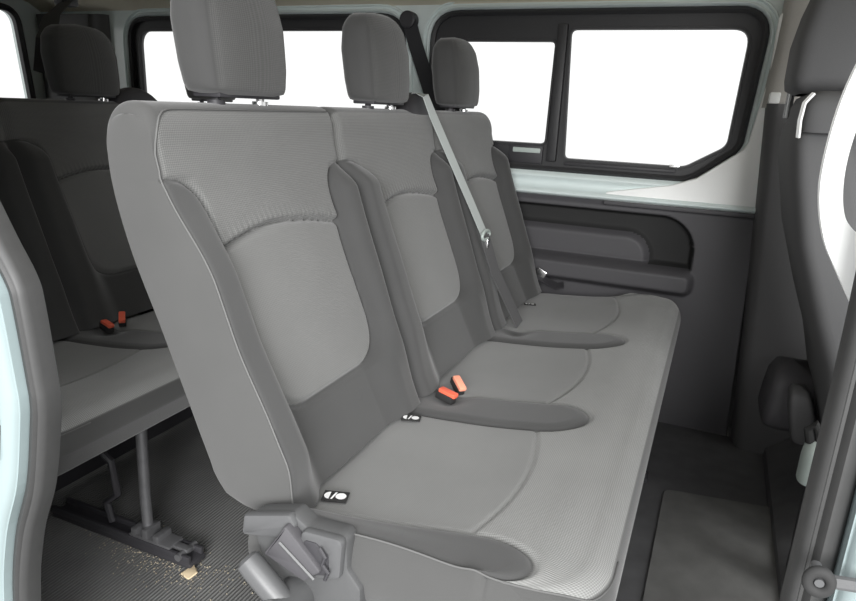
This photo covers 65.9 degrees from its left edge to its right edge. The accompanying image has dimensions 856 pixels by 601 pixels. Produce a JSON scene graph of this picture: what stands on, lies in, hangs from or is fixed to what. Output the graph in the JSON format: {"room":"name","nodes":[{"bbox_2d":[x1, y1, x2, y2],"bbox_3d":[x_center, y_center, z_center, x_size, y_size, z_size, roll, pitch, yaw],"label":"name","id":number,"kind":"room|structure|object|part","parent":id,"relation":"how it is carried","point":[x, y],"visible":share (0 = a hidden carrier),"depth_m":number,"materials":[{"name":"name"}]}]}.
{"room":"vehicle interior","nodes":[
{"label":"vehicle interior","id":0,"kind":"room"},
{"bbox_2d":[0,0,45,98],"bbox_3d":[-1.944,-0.467,2.181,0.030,1.340,1.640,9,18,22],"label":"wall","id":1,"kind":"structure","parent":0,"point":[27,13],"depth_m":2.69,"materials":[{"name":"white paint"}]},
{"bbox_2d":[0,3,35,98],"bbox_3d":[-1.756,-0.902,2.424,0.031,0.418,0.636,9,18,22],"label":"window","id":2,"kind":"structure","parent":1,"relation":"in","point":[18,28],"depth_m":2.66,"materials":[{"name":"black rubber"}]},
{"bbox_2d":[24,0,630,11],"bbox_3d":[-0.309,-0.784,1.346,3.510,0.115,1.590,9,18,22],"label":"ceiling","id":3,"kind":"structure","parent":0,"point":[41,5],"depth_m":2.25,"materials":[{"name":"fabric"}]},
{"bbox_2d":[33,0,77,73],"bbox_3d":[-1.070,-0.770,1.896,0.064,0.252,0.454,-2,17,-17],"label":"belt","id":4,"kind":"object","parent":3,"relation":"hanging from","point":[53,16],"visible":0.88,"depth_m":1.84,"materials":[{"name":"fabric"}]},
{"bbox_2d":[41,314,730,600],"bbox_3d":[-0.143,0.490,1.665,3.960,0.050,1.650,9,18,22],"label":"floor","id":5,"kind":"structure","parent":0,"point":[188,497],"depth_m":1.43,"materials":[{"name":"carpet"}]},
{"bbox_2d":[0,24,234,567],"bbox_3d":[-0.628,-0.123,1.666,0.725,1.079,1.378,9,18,22],"label":"seat","id":6,"kind":"object","parent":5,"relation":"on","point":[121,389],"visible":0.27,"depth_m":1.52,"materials":[{"name":"fabric"}]},
{"bbox_3d":[-0.991,-0.140,1.328,0.283,0.521,0.431,9,18,22],"label":"backrest","id":7,"kind":"part","parent":6,"relation":"part of","materials":[{"name":"fabric"}]},
{"bbox_3d":[-0.900,-0.499,1.664,0.024,0.059,0.024,9,18,22],"label":"headrest post","id":8,"kind":"part","parent":6,"relation":"part of","materials":[{"name":"plastic"}]},
{"bbox_3d":[-0.818,-0.247,1.719,0.274,0.521,0.450,9,18,22],"label":"backrest","id":9,"kind":"part","parent":6,"relation":"part of","materials":[{"name":"fabric"}]},
{"bbox_2d":[99,319,113,332],"bbox_3d":[-0.754,0.060,1.550,0.045,0.026,0.016,15,20,35],"label":"buckle","id":10,"kind":"object","parent":6,"relation":"on","point":[105,325],"visible":1,"depth_m":1.54,"materials":[{"name":"red plastic"}]},
{"bbox_3d":[-0.739,0.345,1.420,0.197,0.259,0.016,9,18,22],"label":"leg","id":11,"kind":"part","parent":6,"relation":"part of","materials":[{"name":"plastic"}]},
{"bbox_2d":[53,311,189,475],"bbox_3d":[-0.540,0.063,1.677,0.455,0.129,1.350,9,18,22],"label":"seat cushion","id":12,"kind":"object","parent":6,"relation":"on","point":[115,386],"depth_m":1.25,"materials":[{"name":"fabric"}]},
{"bbox_2d":[118,311,125,326],"bbox_3d":[-0.731,0.044,1.578,0.016,0.032,0.046,-4,18,-22],"label":"belt","id":13,"kind":"object","parent":6,"relation":"on","point":[121,315],"visible":1,"depth_m":1.57,"materials":[{"name":"red plastic"}]},
{"bbox_3d":[-0.639,0.153,1.746,0.470,0.486,1.240,9,18,22],"label":"seat frame","id":14,"kind":"part","parent":6,"relation":"part of","materials":[{"name":"plastic"}]},
{"bbox_3d":[-0.650,0.496,1.421,0.396,0.027,0.044,9,18,22],"label":"floor rail","id":15,"kind":"part","parent":6,"relation":"part of","materials":[{"name":"plastic"}]},
{"bbox_3d":[-0.586,0.372,1.361,0.026,0.253,0.032,1,16,-7],"label":"leg","id":16,"kind":"part","parent":6,"relation":"part of","materials":[{"name":"metal"}]},
{"bbox_2d":[69,525,252,600],"bbox_3d":[-0.529,0.537,1.350,0.559,0.002,0.181,9,18,22],"label":"sand","id":17,"kind":"object","parent":5,"relation":"on","point":[163,525],"visible":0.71,"depth_m":1.34,"materials":[{"name":"beige sand"}]},
{"bbox_2d":[181,565,197,578],"bbox_3d":[-0.477,0.546,1.324,0.029,0.013,0.028,17,22,41],"label":"paper scrap","id":18,"kind":"object","parent":5,"relation":"on","point":[188,573],"visible":1,"depth_m":1.32,"materials":[{"name":"beige paper"}]},
{"bbox_2d":[107,0,680,600],"bbox_3d":[0.150,-0.003,1.345,0.725,1.095,1.439,9,18,22],"label":"seat","id":19,"kind":"object","parent":5,"relation":"on","point":[313,277],"visible":0.94,"depth_m":1.00,"materials":[{"name":"fabric"}]},
{"bbox_3d":[-0.303,-0.275,0.945,0.024,0.060,0.024,9,18,22],"label":"headrest post","id":20,"kind":"part","parent":19,"relation":"part of","materials":[{"name":"plastic"}]},
{"bbox_3d":[-0.263,-0.299,1.033,0.024,0.060,0.024,9,18,22],"label":"headrest post","id":21,"kind":"part","parent":19,"relation":"part of","materials":[{"name":"metal"}]},
{"bbox_3d":[-0.197,0.348,0.811,0.078,0.070,0.034,9,18,22],"label":"recliner handle","id":22,"kind":"part","parent":19,"relation":"part of","materials":[{"name":"grey plastic"}]},
{"bbox_3d":[-0.201,-0.028,1.034,0.283,0.529,0.431,9,18,22],"label":"backrest","id":23,"kind":"part","parent":19,"relation":"part of","materials":[{"name":"fabric"}]},
{"bbox_3d":[-0.122,-0.384,1.343,0.024,0.060,0.024,9,18,22],"label":"headrest post","id":24,"kind":"part","parent":19,"relation":"part of","materials":[{"name":"plastic"}]},
{"bbox_3d":[-0.061,0.343,0.798,0.374,0.119,0.014,9,18,22],"label":"panel","id":25,"kind":"part","parent":19,"relation":"part of","materials":[{"name":"plastic"}]},
{"bbox_3d":[-0.082,-0.408,1.431,0.024,0.060,0.024,9,18,22],"label":"headrest post","id":26,"kind":"part","parent":19,"relation":"part of","materials":[{"name":"metal"}]},
{"bbox_3d":[-0.028,-0.135,1.424,0.274,0.529,0.450,9,18,22],"label":"backrest","id":27,"kind":"part","parent":19,"relation":"part of","materials":[{"name":"fabric"}]},
{"bbox_2d":[435,386,457,404],"bbox_3d":[0.036,0.181,1.258,0.045,0.026,0.016,15,20,35],"label":"belt","id":28,"kind":"object","parent":19,"relation":"on","point":[443,393],"visible":1,"depth_m":1.25,"materials":[{"name":"orange plastic"}]},
{"bbox_2d":[450,375,465,394],"bbox_3d":[0.059,0.165,1.286,0.016,0.032,0.046,-4,18,-22],"label":"belt","id":29,"kind":"object","parent":19,"relation":"on","point":[457,383],"visible":0.94,"depth_m":1.28,"materials":[{"name":"orange plastic"}]},
{"bbox_2d":[411,92,521,327],"bbox_3d":[0.095,-0.208,1.613,0.328,0.565,0.053,1,16,-6],"label":"belt","id":30,"kind":"object","parent":19,"relation":"on","point":[486,242],"visible":0.98,"depth_m":1.61,"materials":[{"name":"fabric"}]},
{"bbox_3d":[0.148,-0.136,1.642,0.006,0.035,0.020,9,18,22],"label":"tongue plate","id":31,"kind":"part","parent":30,"relation":"part of","materials":[{"name":"metal"}]},
{"bbox_3d":[0.153,-0.244,1.822,0.274,0.529,0.450,9,18,22],"label":"backrest","id":32,"kind":"part","parent":19,"relation":"part of","materials":[{"name":"fabric"}]},
{"bbox_2d":[313,293,680,600],"bbox_3d":[0.250,0.179,1.384,0.455,0.131,1.350,9,18,22],"label":"seat cushion","id":33,"kind":"object","parent":19,"relation":"on","point":[527,486],"depth_m":1.03,"materials":[{"name":"fabric"}]},
{"bbox_2d":[536,267,563,289],"bbox_3d":[0.373,-0.069,2.041,0.105,0.061,0.034,9,18,22],"label":"belt","id":34,"kind":"object","parent":19,"relation":"on","point":[541,274],"visible":0.78,"depth_m":2.04,"materials":[{"name":"fabric"}]},
{"bbox_3d":[0.348,-0.082,2.055,0.045,0.045,0.007,9,18,22],"label":"tongue plate","id":35,"kind":"part","parent":34,"relation":"part of","materials":[{"name":"metal"}]},
{"bbox_3d":[0.419,0.432,1.801,0.350,0.027,0.044,9,18,22],"label":"floor rail","id":36,"kind":"part","parent":19,"relation":"part of","materials":[{"name":"metal"}]},
{"bbox_2d":[41,0,783,427],"bbox_3d":[0.193,-0.323,2.160,3.960,1.260,0.112,9,18,22],"label":"wall","id":37,"kind":"structure","parent":0,"point":[731,185],"depth_m":1.91,"materials":[{"name":"white paint"}]},
{"bbox_2d":[36,14,110,100],"bbox_3d":[-1.430,-0.868,2.683,0.353,0.550,0.032,7,17,15],"label":"trim","id":38,"kind":"structure","parent":37,"relation":"attached to","point":[101,22],"depth_m":2.59,"materials":[{"name":"plastic"}]},
{"bbox_2d":[137,308,153,313],"bbox_3d":[-0.893,-0.209,2.649,1.600,0.672,0.026,9,18,22],"label":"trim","id":39,"kind":"structure","parent":37,"relation":"attached to","point":[152,309],"depth_m":2.85,"materials":[{"name":"plastic"}]},
{"bbox_2d":[122,4,413,106],"bbox_3d":[-0.619,-0.785,2.389,1.253,0.517,0.042,9,18,22],"label":"window","id":40,"kind":"structure","parent":37,"relation":"in","point":[136,27],"depth_m":2.27,"materials":[{"name":"black plastic"}]},
{"bbox_2d":[399,10,445,110],"bbox_3d":[-0.001,-0.718,2.070,0.216,0.357,0.043,13,19,32],"label":"belt","id":41,"kind":"object","parent":37,"relation":"attached to","point":[408,20],"visible":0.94,"depth_m":2.07,"materials":[{"name":"fabric"}]},
{"bbox_2d":[420,0,778,181],"bbox_3d":[0.446,-0.612,1.952,1.020,0.523,0.042,9,18,22],"label":"window","id":42,"kind":"structure","parent":37,"relation":"in","point":[554,22],"depth_m":1.91,"materials":[{"name":"black rubber"}]},
{"bbox_3d":[0.386,-0.616,1.972,0.030,0.393,0.022,9,18,22],"label":"slide post","id":43,"kind":"part","parent":42,"relation":"part of","materials":[{"name":"black plastic"}]},
{"bbox_3d":[-0.152,-0.450,2.240,2.310,0.085,0.038,9,18,22],"label":"window sill","id":44,"kind":"part","parent":37,"relation":"part of","materials":[{"name":"teal paint"}]},
{"bbox_2d":[516,192,754,435],"bbox_3d":[0.377,-0.004,2.137,1.189,0.676,0.085,9,18,22],"label":"trim","id":45,"kind":"structure","parent":37,"relation":"attached to","point":[695,259],"depth_m":1.98,"materials":[{"name":"plastic"}]},
{"bbox_2d":[763,438,803,598],"bbox_3d":[1.280,0.545,1.430,0.964,0.100,0.770,9,18,22],"label":"trim","id":46,"kind":"structure","parent":37,"relation":"attached to","point":[780,459],"depth_m":1.61,"materials":[{"name":"plastic"}]},
{"bbox_2d":[786,420,820,568],"bbox_3d":[0.741,0.392,1.281,0.076,0.342,0.070,9,18,22],"label":"belt","id":47,"kind":"object","parent":46,"relation":"on","point":[811,432],"visible":0.29,"depth_m":1.25,"materials":[{"name":"black fabric"}]},
{"bbox_2d":[758,0,855,449],"bbox_3d":[1.066,-0.072,1.324,0.742,1.125,0.480,9,18,22],"label":"seat","id":48,"kind":"object","parent":46,"relation":"on","point":[793,394],"visible":0.77,"depth_m":1.23,"materials":[{"name":"fabric"}]},
{"bbox_3d":[0.804,-0.449,1.470,0.012,0.082,0.012,9,18,22],"label":"headrest post","id":49,"kind":"part","parent":48,"relation":"part of","materials":[{"name":"metal"}]},
{"bbox_3d":[0.780,-0.434,1.417,0.012,0.082,0.012,9,18,22],"label":"headrest post","id":50,"kind":"part","parent":48,"relation":"part of","materials":[{"name":"metal"}]},
{"bbox_3d":[0.834,0.253,1.467,0.075,0.130,0.070,9,18,22],"label":"recline lever","id":51,"kind":"part","parent":48,"relation":"part of","materials":[{"name":"plastic"}]},
{"bbox_3d":[0.883,-0.018,1.422,0.316,0.750,0.480,9,18,22],"label":"backrest","id":52,"kind":"part","parent":48,"relation":"part of","materials":[{"name":"fabric"}]},
{"bbox_2d":[761,0,809,107],"bbox_3d":[1.011,-0.613,1.611,0.312,0.285,0.105,9,18,22],"label":"trim","id":53,"kind":"structure","parent":37,"relation":"attached to","point":[793,11],"depth_m":1.67,"materials":[{"name":"white paint"}]},
{"bbox_2d":[730,104,855,454],"bbox_3d":[1.391,0.040,1.631,1.168,0.965,0.080,9,18,22],"label":"trim","id":54,"kind":"structure","parent":37,"relation":"attached to","point":[772,328],"depth_m":1.79,"materials":[{"name":"plastic"}]},
{"bbox_2d":[0,274,855,600],"bbox_3d":[-0.453,0.206,0.792,3.960,1.560,0.064,9,18,22],"label":"wall","id":55,"kind":"structure","parent":0,"point":[14,397],"depth_m":0.77,"materials":[{"name":"blue paint"}]},
{"bbox_2d":[0,201,855,600],"bbox_3d":[-0.175,0.167,0.666,1.000,1.302,0.032,9,18,22],"label":"seal","id":56,"kind":"object","parent":55,"relation":"attached to","point":[831,483],"visible":1,"depth_m":0.73,"materials":[{"name":"grey rubber"}]},
{"bbox_2d":[801,560,855,597],"bbox_3d":[0.297,0.184,0.413,0.112,0.028,0.021,9,18,22],"label":"hinge","id":57,"kind":"object","parent":55,"relation":"in","point":[817,580],"depth_m":0.42,"materials":[{"name":"grey metal"}]},
{"bbox_3d":[0.303,0.182,0.407,0.096,0.021,0.010,9,17,20],"label":"rod","id":58,"kind":"part","parent":57,"relation":"part of","materials":[{"name":"grey plastic"}]},
{"bbox_2d":[818,64,855,300],"bbox_3d":[0.305,-0.110,0.427,0.080,0.243,0.012,9,18,22],"label":"trim","id":59,"kind":"structure","parent":55,"relation":"attached to","point":[839,239],"depth_m":0.45,"materials":[{"name":"white paint"}]},
{"bbox_2d":[616,421,767,600],"bbox_3d":[0.708,0.614,1.278,0.675,0.004,1.530,9,18,22],"label":"floor","id":60,"kind":"structure","parent":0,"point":[683,459],"depth_m":1.75,"materials":[{"name":"rubber"}]},
{"bbox_2d":[642,490,778,600],"bbox_3d":[0.604,0.603,1.278,0.361,0.008,0.851,9,18,22],"label":"floor mat","id":61,"kind":"object","parent":60,"relation":"on","point":[706,548],"visible":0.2,"depth_m":1.44,"materials":[{"name":"carpet"}]}
]}

